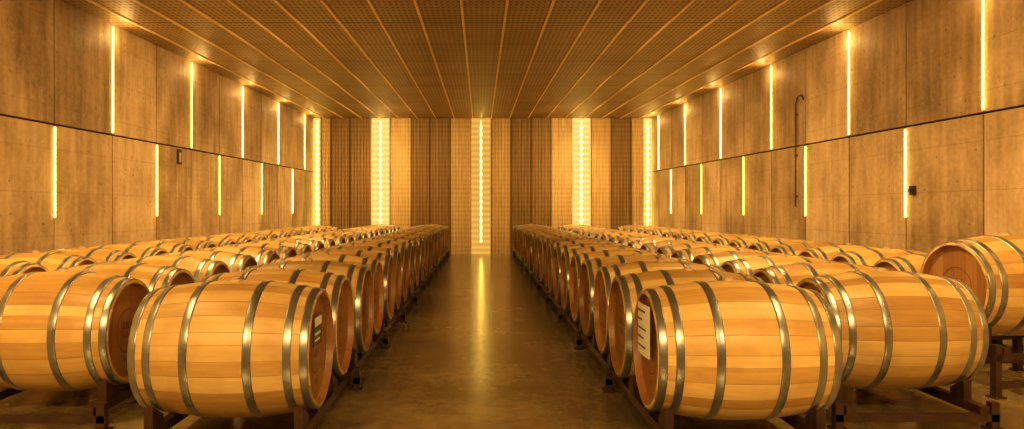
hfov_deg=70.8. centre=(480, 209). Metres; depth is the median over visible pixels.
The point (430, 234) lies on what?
wine barrel
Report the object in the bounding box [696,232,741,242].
wine barrel
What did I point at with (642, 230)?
wine barrel
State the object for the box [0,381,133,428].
rack
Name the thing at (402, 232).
wine barrel
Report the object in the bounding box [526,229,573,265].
wine barrel
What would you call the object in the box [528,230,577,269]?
wine barrel
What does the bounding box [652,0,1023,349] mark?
wall
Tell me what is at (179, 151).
wall sign
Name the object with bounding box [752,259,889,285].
wine barrel
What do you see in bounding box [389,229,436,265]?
wine barrel
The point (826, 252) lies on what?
wine barrel
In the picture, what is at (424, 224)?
wine barrel
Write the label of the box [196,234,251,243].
wine barrel
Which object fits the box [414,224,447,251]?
wine barrel
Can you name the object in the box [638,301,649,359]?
paper label
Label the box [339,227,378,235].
wine barrel
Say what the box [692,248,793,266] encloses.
wine barrel
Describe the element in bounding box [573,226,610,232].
wine barrel
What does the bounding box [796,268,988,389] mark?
wine barrel
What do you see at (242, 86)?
light strip
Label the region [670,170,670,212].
light strip
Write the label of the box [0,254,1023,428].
floor
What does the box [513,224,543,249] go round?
wine barrel
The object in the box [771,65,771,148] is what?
light strip
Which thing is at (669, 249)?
wine barrel
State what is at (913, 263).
wine barrel
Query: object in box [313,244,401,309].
wine barrel
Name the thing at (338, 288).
wine barrel
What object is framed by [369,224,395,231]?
wine barrel
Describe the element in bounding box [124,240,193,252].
wine barrel
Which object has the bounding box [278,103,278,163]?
light strip
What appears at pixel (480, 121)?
light strip
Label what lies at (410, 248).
wine barrel
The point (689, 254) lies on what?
wine barrel
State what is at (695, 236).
wine barrel
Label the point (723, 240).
wine barrel
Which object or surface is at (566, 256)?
wine barrel
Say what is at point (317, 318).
tag
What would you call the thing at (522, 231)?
wine barrel
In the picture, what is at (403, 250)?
wine barrel
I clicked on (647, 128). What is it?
light strip
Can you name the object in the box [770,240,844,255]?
wine barrel
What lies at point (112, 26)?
light strip
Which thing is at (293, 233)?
wine barrel
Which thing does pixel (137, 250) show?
wine barrel
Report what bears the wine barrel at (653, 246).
on the rack at (960, 393)
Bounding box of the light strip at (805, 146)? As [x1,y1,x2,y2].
[805,146,805,215]
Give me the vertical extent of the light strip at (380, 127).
3.305 m
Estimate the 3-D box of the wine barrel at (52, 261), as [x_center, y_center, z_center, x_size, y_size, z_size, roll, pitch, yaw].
[-3.811,0.701,6.172,0.864,0.714,0.696,0,0,-1]
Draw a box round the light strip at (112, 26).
[112,26,113,132]
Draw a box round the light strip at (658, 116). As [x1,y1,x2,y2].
[658,116,658,169]
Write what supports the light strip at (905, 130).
attached to the wall at (916, 65)
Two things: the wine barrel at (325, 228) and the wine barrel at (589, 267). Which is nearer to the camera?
the wine barrel at (589, 267)
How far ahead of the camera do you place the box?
7.71 m
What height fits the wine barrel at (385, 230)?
0.714 m
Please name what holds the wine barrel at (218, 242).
on the rack
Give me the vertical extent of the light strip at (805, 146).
1.008 m
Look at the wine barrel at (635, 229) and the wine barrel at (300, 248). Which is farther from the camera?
the wine barrel at (635, 229)
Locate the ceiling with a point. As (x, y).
(324, 59)
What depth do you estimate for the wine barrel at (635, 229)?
16.01 m
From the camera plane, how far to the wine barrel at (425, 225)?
16.64 m
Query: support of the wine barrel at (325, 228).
on the rack
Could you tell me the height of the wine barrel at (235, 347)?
0.714 m
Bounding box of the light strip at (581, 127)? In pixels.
[580,121,582,224]
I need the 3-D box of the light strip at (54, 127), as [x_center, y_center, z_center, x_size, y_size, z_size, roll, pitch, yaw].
[-4.530,-0.400,7.650,0.024,0.980,0.026,0,0,0]
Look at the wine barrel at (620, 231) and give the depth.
12.13 m
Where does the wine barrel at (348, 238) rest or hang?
on the rack at (96, 413)
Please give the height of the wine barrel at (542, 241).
0.725 m
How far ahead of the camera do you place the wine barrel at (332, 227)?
16.93 m
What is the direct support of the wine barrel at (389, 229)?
on the rack at (96, 413)
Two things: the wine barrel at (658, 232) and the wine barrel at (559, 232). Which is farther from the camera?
the wine barrel at (658, 232)
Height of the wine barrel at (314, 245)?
0.714 m
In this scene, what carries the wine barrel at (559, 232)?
on the rack at (816, 419)
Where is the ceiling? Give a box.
[61,0,911,118]
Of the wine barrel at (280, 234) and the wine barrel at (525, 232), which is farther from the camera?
the wine barrel at (525, 232)
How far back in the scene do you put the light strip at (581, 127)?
19.51 m
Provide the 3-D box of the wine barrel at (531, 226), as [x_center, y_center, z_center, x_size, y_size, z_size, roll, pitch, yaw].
[1.272,0.701,15.954,0.864,0.714,0.696,0,0,0]
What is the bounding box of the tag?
[314,311,321,347]
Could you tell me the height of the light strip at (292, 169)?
1.082 m
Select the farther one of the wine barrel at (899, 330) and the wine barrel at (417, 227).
the wine barrel at (417, 227)
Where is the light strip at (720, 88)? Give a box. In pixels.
[720,88,720,158]
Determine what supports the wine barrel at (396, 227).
on the rack at (96, 413)
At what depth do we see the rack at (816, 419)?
4.50 m
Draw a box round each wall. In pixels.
[0,0,312,254]
[312,118,653,253]
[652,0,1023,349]
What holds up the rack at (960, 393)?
on the floor
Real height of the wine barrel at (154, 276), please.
0.715 m
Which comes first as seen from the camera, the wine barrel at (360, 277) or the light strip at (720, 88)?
the wine barrel at (360, 277)
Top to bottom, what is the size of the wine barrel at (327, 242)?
0.725 m
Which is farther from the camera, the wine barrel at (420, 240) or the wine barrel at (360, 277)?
the wine barrel at (420, 240)
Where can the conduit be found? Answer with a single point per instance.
(801, 95)
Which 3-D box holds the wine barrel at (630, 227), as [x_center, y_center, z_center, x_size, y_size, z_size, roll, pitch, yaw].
[3.789,0.701,16.810,0.864,0.714,0.696,0,0,0]
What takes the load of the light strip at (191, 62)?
attached to the wall at (56, 55)
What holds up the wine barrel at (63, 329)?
on the rack at (96, 413)
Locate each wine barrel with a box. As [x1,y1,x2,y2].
[0,250,96,270]
[0,258,48,275]
[0,268,149,390]
[44,246,136,262]
[53,260,194,290]
[85,242,167,257]
[109,253,229,282]
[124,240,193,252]
[127,277,333,416]
[154,248,257,271]
[155,237,215,249]
[179,235,235,246]
[189,245,279,264]
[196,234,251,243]
[199,266,353,376]
[219,241,296,258]
[222,232,266,240]
[238,231,278,239]
[243,258,373,352]
[244,239,311,254]
[251,230,290,237]
[261,228,299,235]
[261,237,324,251]
[270,252,383,334]
[272,228,309,234]
[282,235,335,247]
[283,227,317,233]
[293,226,324,231]
[296,247,394,321]
[297,233,345,244]
[305,225,331,230]
[306,232,353,242]
[313,225,338,229]
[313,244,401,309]
[318,229,366,238]
[319,230,361,239]
[328,241,408,300]
[331,228,372,237]
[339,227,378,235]
[342,238,414,293]
[346,226,383,234]
[352,236,419,287]
[363,225,391,231]
[363,234,423,281]
[366,226,387,232]
[368,224,398,230]
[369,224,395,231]
[371,233,427,276]
[381,231,430,272]
[383,230,433,268]
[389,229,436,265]
[397,227,439,259]
[398,228,439,262]
[404,226,441,257]
[408,225,445,253]
[409,225,443,255]
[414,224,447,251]
[417,224,448,249]
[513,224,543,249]
[515,224,547,251]
[516,225,553,253]
[518,226,552,255]
[520,226,556,257]
[521,227,560,260]
[524,228,564,262]
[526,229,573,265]
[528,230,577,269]
[532,231,584,272]
[535,233,591,276]
[539,234,601,281]
[543,236,610,287]
[547,238,620,293]
[553,241,633,301]
[560,244,649,310]
[561,224,586,229]
[564,225,593,230]
[569,226,590,231]
[569,248,669,321]
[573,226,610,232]
[577,227,615,233]
[579,252,692,335]
[582,228,623,235]
[588,229,628,236]
[594,258,725,353]
[595,230,636,237]
[601,232,642,239]
[608,266,763,378]
[609,233,656,242]
[617,224,644,229]
[618,235,670,245]
[623,225,643,230]
[627,236,688,247]
[630,225,656,231]
[633,277,842,419]
[637,226,664,232]
[640,239,707,251]
[643,227,677,234]
[652,228,685,235]
[656,241,734,256]
[662,229,697,237]
[671,244,759,260]
[672,230,709,238]
[683,231,725,240]
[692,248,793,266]
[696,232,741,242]
[712,234,762,244]
[720,253,836,274]
[728,236,783,247]
[748,238,811,251]
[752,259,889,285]
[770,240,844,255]
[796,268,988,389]
[798,243,883,259]
[831,247,927,265]
[873,254,926,272]
[920,232,1023,335]
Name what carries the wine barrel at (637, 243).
on the rack at (960, 393)
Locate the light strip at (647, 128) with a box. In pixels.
[646,121,648,225]
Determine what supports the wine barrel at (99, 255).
on the rack
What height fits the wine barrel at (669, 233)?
0.714 m
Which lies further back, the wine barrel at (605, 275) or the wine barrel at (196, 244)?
the wine barrel at (196, 244)
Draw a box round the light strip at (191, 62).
[191,62,191,147]
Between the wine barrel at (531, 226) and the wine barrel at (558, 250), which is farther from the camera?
the wine barrel at (531, 226)
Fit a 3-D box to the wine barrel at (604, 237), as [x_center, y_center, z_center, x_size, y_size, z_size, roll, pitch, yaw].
[2.374,0.701,11.500,0.864,0.714,0.696,0,0,0]
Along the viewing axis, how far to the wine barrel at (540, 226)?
15.19 m
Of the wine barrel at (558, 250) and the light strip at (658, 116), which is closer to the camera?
the wine barrel at (558, 250)
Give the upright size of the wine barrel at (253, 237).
0.714 m
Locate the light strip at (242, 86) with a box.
[242,86,242,157]
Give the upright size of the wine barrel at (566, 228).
0.726 m
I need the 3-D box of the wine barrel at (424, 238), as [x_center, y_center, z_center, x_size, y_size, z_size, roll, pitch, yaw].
[-1.250,0.701,10.940,0.864,0.724,0.706,0,-1,0]
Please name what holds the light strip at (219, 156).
attached to the wall at (56, 55)
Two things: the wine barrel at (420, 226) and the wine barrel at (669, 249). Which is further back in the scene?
the wine barrel at (420, 226)
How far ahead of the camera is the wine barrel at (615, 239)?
10.68 m
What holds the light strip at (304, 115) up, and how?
attached to the wall at (56, 55)
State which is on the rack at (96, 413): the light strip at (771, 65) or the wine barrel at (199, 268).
the wine barrel at (199, 268)
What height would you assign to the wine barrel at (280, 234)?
0.714 m
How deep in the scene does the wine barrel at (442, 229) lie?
15.95 m
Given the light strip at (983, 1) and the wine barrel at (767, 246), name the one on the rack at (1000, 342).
the wine barrel at (767, 246)
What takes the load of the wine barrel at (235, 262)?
on the rack at (96, 413)
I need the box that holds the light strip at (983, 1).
[982,0,984,110]
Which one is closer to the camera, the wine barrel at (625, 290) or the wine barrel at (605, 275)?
the wine barrel at (625, 290)
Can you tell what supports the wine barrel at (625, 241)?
on the rack at (960, 393)
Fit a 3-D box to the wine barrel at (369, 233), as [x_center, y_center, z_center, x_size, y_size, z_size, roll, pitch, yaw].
[-2.490,0.701,13.636,0.864,0.714,0.696,0,0,0]
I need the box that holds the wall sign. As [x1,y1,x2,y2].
[177,149,181,163]
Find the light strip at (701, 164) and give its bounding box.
[701,164,701,213]
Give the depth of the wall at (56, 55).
9.16 m
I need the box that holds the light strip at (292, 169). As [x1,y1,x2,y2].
[292,169,292,213]
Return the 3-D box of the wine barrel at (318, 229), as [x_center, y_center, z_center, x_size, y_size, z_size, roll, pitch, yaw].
[-3.815,0.701,15.558,0.864,0.717,0.699,0,0,0]
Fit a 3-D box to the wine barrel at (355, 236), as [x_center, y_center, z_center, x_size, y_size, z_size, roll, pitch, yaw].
[-2.469,0.701,12.192,0.864,0.729,0.711,0,-1,0]
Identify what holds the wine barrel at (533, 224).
on the rack at (816, 419)
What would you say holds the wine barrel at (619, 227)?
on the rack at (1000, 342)
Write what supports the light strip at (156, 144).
attached to the wall at (56, 55)
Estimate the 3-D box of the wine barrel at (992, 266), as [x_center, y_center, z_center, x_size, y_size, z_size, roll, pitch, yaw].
[3.660,0.511,5.000,0.864,0.728,0.710,0,-1,-9]
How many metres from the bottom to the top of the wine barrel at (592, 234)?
0.727 m
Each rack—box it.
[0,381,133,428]
[144,251,449,428]
[512,251,825,428]
[827,380,1003,428]
[984,327,1023,399]
[987,340,1023,363]
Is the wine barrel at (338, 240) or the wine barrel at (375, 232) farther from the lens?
the wine barrel at (375, 232)
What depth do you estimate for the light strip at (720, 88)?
13.95 m
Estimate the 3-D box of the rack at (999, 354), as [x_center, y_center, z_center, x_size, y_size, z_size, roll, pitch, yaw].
[3.660,0.984,5.000,0.930,0.432,0.752,0,0,-9]
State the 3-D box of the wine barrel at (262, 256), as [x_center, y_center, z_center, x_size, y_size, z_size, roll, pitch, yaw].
[-2.471,0.701,7.138,0.864,0.714,0.696,0,0,0]
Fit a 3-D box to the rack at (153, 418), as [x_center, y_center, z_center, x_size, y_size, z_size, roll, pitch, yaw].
[-1.250,1.079,10.940,0.930,0.242,15.192,0,0,0]
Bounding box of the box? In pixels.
[908,186,915,194]
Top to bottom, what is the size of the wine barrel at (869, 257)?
0.714 m
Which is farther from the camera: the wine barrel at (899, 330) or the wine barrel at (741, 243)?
the wine barrel at (741, 243)
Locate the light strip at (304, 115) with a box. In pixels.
[304,115,304,168]
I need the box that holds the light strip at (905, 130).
[904,128,906,217]
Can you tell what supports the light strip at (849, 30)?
attached to the wall at (916, 65)
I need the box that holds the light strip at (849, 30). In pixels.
[848,30,849,134]
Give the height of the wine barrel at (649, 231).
0.714 m
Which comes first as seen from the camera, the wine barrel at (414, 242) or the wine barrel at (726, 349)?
the wine barrel at (726, 349)
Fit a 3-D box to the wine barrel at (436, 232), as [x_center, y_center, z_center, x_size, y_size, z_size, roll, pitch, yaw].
[-1.237,0.701,13.828,0.864,0.716,0.698,0,0,0]
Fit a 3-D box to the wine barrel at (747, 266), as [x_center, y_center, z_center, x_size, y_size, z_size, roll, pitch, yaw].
[2.393,0.701,5.724,0.864,0.714,0.696,0,0,0]
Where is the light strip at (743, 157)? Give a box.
[743,157,743,214]
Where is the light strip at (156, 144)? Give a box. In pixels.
[156,144,157,215]
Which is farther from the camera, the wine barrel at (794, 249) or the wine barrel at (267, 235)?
the wine barrel at (267, 235)
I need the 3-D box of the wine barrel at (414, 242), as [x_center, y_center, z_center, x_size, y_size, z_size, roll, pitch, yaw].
[-1.261,0.701,9.496,0.864,0.733,0.715,0,2,0]
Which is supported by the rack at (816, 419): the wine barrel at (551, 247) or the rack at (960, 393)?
the wine barrel at (551, 247)
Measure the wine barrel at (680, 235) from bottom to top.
0.714 m
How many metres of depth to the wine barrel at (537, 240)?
10.82 m
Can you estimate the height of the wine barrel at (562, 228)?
0.718 m
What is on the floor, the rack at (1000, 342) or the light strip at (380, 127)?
the rack at (1000, 342)
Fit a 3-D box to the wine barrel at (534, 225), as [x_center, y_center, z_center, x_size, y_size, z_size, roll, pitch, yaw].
[1.272,0.701,16.676,0.864,0.715,0.697,0,0,0]
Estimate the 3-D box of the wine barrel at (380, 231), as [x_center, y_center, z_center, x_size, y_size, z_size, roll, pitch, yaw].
[-2.486,0.701,15.080,0.864,0.714,0.696,0,0,0]
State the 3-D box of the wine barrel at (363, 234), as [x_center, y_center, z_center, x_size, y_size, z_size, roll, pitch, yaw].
[-2.493,0.701,12.914,0.864,0.714,0.696,0,0,1]
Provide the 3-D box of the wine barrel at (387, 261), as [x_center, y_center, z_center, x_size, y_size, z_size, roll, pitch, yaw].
[-1.248,0.701,6.608,0.864,0.732,0.714,0,1,0]
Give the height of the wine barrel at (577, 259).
0.718 m
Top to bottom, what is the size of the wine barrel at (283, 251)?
0.714 m
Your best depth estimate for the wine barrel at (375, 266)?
5.84 m
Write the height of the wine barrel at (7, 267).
0.714 m
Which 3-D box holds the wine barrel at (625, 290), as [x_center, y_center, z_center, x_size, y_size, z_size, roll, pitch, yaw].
[1.262,0.701,4.402,0.864,0.714,0.696,0,0,0]
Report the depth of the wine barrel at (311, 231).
14.73 m
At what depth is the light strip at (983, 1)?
6.66 m
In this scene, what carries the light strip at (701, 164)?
attached to the wall at (916, 65)
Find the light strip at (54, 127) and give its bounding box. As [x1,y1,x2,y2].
[53,126,55,217]
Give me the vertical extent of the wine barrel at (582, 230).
0.724 m
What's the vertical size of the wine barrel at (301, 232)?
0.714 m
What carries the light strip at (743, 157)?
attached to the wall at (916, 65)
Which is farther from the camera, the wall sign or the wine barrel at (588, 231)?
the wine barrel at (588, 231)
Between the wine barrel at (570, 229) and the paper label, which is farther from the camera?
the wine barrel at (570, 229)
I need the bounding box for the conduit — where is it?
[794,94,803,206]
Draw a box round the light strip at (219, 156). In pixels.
[219,156,219,214]
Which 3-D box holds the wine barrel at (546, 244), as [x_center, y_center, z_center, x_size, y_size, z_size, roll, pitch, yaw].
[1.284,0.701,9.456,0.864,0.714,0.696,0,0,0]
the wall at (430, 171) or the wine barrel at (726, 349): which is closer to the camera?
the wine barrel at (726, 349)

